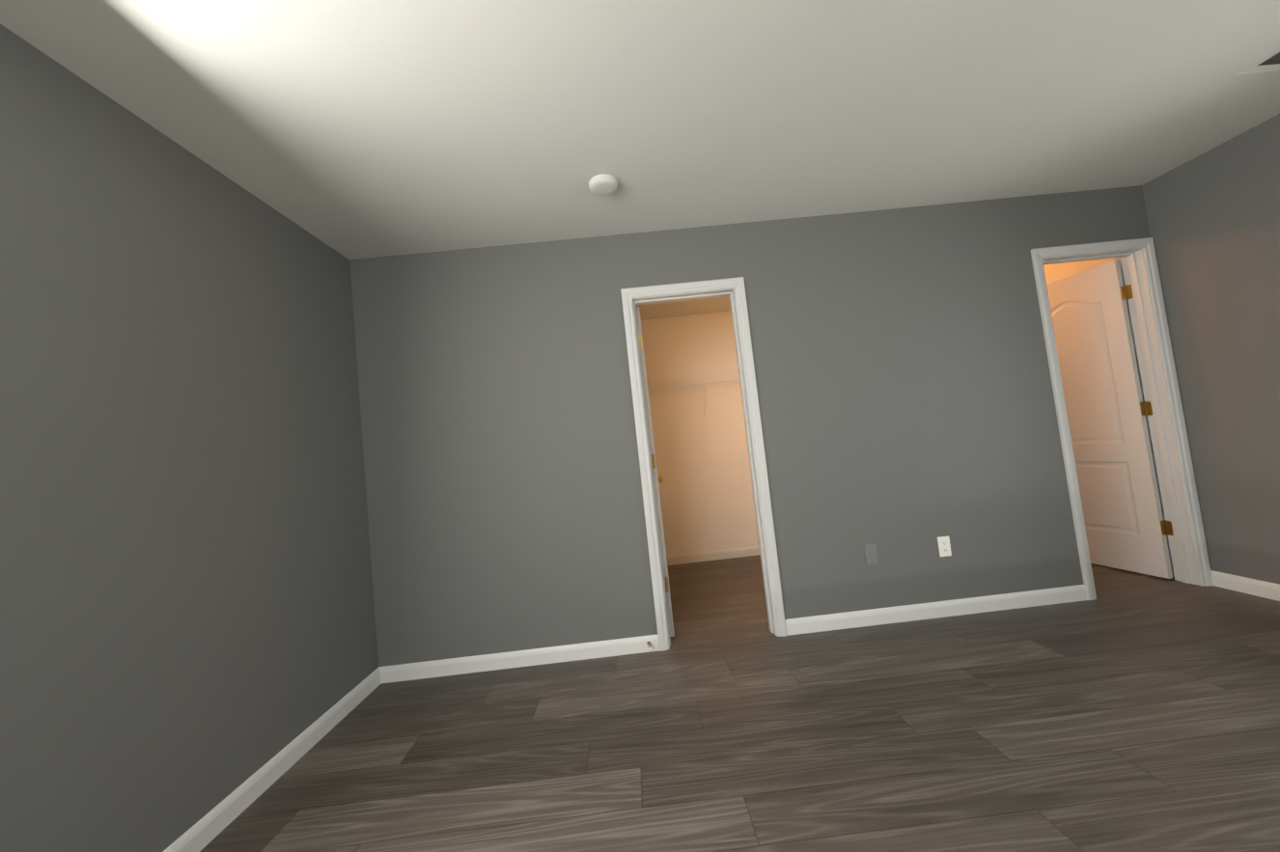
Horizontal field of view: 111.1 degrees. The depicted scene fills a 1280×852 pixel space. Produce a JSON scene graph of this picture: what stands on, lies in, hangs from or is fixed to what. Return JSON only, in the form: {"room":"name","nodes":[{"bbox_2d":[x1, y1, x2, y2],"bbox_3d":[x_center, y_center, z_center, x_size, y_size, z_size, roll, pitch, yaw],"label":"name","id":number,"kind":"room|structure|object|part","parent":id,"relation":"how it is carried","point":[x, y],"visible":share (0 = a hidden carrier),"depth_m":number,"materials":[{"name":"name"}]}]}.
{"room":"empty bedroom","nodes":[
{"label":"empty bedroom","id":0,"kind":"room"},
{"bbox_2d":[0,24,378,851],"bbox_3d":[-1.603,0.101,0.157,0.120,2.440,4.750,-6,-3,-1],"label":"wall","id":1,"kind":"structure","parent":0,"point":[187,628],"depth_m":1.42,"materials":[{"name":"grey paint"}]},
{"bbox_2d":[163,667,379,851],"bbox_3d":[-1.412,1.264,0.110,0.013,0.086,4.720,-6,-3,-1],"label":"baseboard","id":2,"kind":"structure","parent":1,"relation":"attached to","point":[208,828],"depth_m":1.69,"materials":[{"name":"white wood"}]},
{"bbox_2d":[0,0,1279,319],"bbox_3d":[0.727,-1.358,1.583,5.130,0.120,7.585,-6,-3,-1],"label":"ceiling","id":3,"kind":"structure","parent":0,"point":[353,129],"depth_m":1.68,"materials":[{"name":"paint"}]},
{"bbox_2d":[588,173,617,195],"bbox_3d":[-0.174,-1.153,2.113,0.140,0.040,0.140,-6,-3,-1],"label":"smoke detector","id":4,"kind":"object","parent":3,"relation":"attached to","point":[603,184],"visible":0.98,"depth_m":2.08,"materials":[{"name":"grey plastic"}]},
{"bbox_2d":[1234,46,1279,75],"bbox_3d":[2.621,-1.488,1.750,0.270,0.006,0.180,-6,-3,-1],"label":"ceiling vent","id":5,"kind":"object","parent":3,"relation":"in","point":[1269,62],"visible":1,"depth_m":1.80,"materials":[{"name":"white metal"}]},
{"bbox_2d":[640,310,759,556],"bbox_3d":[0.117,0.149,4.385,3.740,2.440,0.150,-6,-3,-1],"label":"wall","id":6,"kind":"structure","parent":0,"point":[706,491],"depth_m":4.35,"materials":[{"name":"white paint"}]},
{"bbox_2d":[647,378,740,420],"bbox_3d":[0.562,-0.228,4.215,2.538,0.345,0.308,-6,-3,-1],"label":"closet shelf","id":7,"kind":"object","parent":6,"relation":"attached to","point":[690,387],"visible":0.35,"depth_m":4.09,"materials":[{"name":"white metal"}]},
{"bbox_2d":[666,546,760,565],"bbox_3d":[0.718,1.265,4.281,2.555,0.086,0.013,-6,-3,-1],"label":"baseboard","id":8,"kind":"structure","parent":6,"relation":"attached to","point":[754,550],"depth_m":4.28,"materials":[{"name":"white wood"}]},
{"bbox_2d":[199,555,1279,851],"bbox_3d":[1.000,1.198,1.444,5.130,0.150,7.585,-6,-3,-1],"label":"floor","id":9,"kind":"structure","parent":0,"point":[1128,711],"depth_m":1.64,"materials":[{"name":"wood"}]},
{"bbox_2d":[349,185,1150,667],"bbox_3d":[0.901,-0.029,2.648,5.010,2.440,0.115,-6,-3,-1],"label":"wall","id":10,"kind":"structure","parent":0,"point":[905,394],"depth_m":2.58,"materials":[{"name":"paint"}]},
{"bbox_2d":[379,635,659,684],"bbox_3d":[-0.664,1.313,2.465,1.548,0.086,0.040,-6,-3,-1],"label":"baseboard","id":11,"kind":"structure","parent":10,"relation":"attached to","point":[643,644],"depth_m":2.47,"materials":[{"name":"white wood"}]},
{"bbox_2d":[635,306,674,637],"bbox_3d":[0.079,0.276,2.965,0.164,2.018,0.642,-6,-3,-1],"label":"closet door","id":12,"kind":"structure","parent":10,"relation":"in","point":[659,479],"depth_m":2.68,"materials":[{"name":"painted wood"},{"name":"brass"}]},
{"bbox_2d":[620,277,786,651],"bbox_3d":[0.364,0.219,2.624,0.646,2.058,0.116,-6,-3,-1],"label":"door frame","id":13,"kind":"structure","parent":10,"relation":"attached to","point":[731,292],"depth_m":2.61,"materials":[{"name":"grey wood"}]},
{"bbox_2d":[863,543,878,564],"bbox_3d":[1.345,0.744,2.552,0.071,0.116,0.008,-6,-3,-1],"label":"electrical outlet plate","id":14,"kind":"object","parent":10,"relation":"attached to","point":[871,554],"visible":1,"depth_m":2.55,"materials":[{"name":"grey plastic"}]},
{"bbox_3d":[1.345,0.744,2.549,0.018,0.066,0.002,-6,-3,-1],"label":"panel","id":15,"kind":"part","parent":14,"relation":"part of","materials":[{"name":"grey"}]},
{"bbox_2d":[784,584,1087,636],"bbox_3d":[1.718,1.063,2.539,1.776,0.086,0.013,-6,-3,-1],"label":"baseboard","id":16,"kind":"structure","parent":10,"relation":"attached to","point":[1071,594],"depth_m":2.53,"materials":[{"name":"white wood"}]},
{"bbox_2d":[937,535,951,556],"bbox_3d":[1.778,0.703,2.562,0.071,0.116,0.008,-6,-3,-1],"label":"outlet","id":17,"kind":"object","parent":10,"relation":"attached to","point":[944,546],"visible":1,"depth_m":2.56,"materials":[{"name":"white plastic"}]},
{"bbox_3d":[1.778,0.703,2.559,0.034,0.064,0.002,-6,-3,-1],"label":"panel","id":18,"kind":"part","parent":17,"relation":"part of","materials":[{"name":"white plastic"}]},
{"bbox_2d":[1046,259,1173,579],"bbox_3d":[3.089,-0.040,3.046,0.188,2.018,0.655,-6,-3,-1],"label":"hall door","id":19,"kind":"structure","parent":10,"relation":"in","point":[1127,527],"depth_m":2.92,"materials":[{"name":"white wood"}]},
{"bbox_3d":[3.178,-0.111,2.740,0.001,1.579,0.033,-6,-3,-1],"label":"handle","id":20,"kind":"part","parent":19,"relation":"part of","materials":[{"name":"gold metal"}]},
{"bbox_2d":[1030,237,1213,600],"bbox_3d":[2.868,-0.067,2.688,0.754,2.102,0.152,-6,-3,-1],"label":"door frame","id":21,"kind":"structure","parent":10,"relation":"attached to","point":[1146,244],"depth_m":2.65,"materials":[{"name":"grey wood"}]},
{"bbox_2d":[1043,113,1279,584],"bbox_3d":[3.332,-0.344,1.636,0.160,2.440,7.466,-6,-3,-1],"label":"wall","id":22,"kind":"structure","parent":0,"point":[1213,217],"depth_m":2.41,"materials":[{"name":"grey paint"}]},
{"bbox_2d":[1211,570,1279,601],"bbox_3d":[3.396,0.758,0.229,0.013,0.086,4.720,-6,-3,-1],"label":"baseboard","id":23,"kind":"structure","parent":22,"relation":"attached to","point":[1271,591],"depth_m":2.42,"materials":[{"name":"white wood"}]}
]}

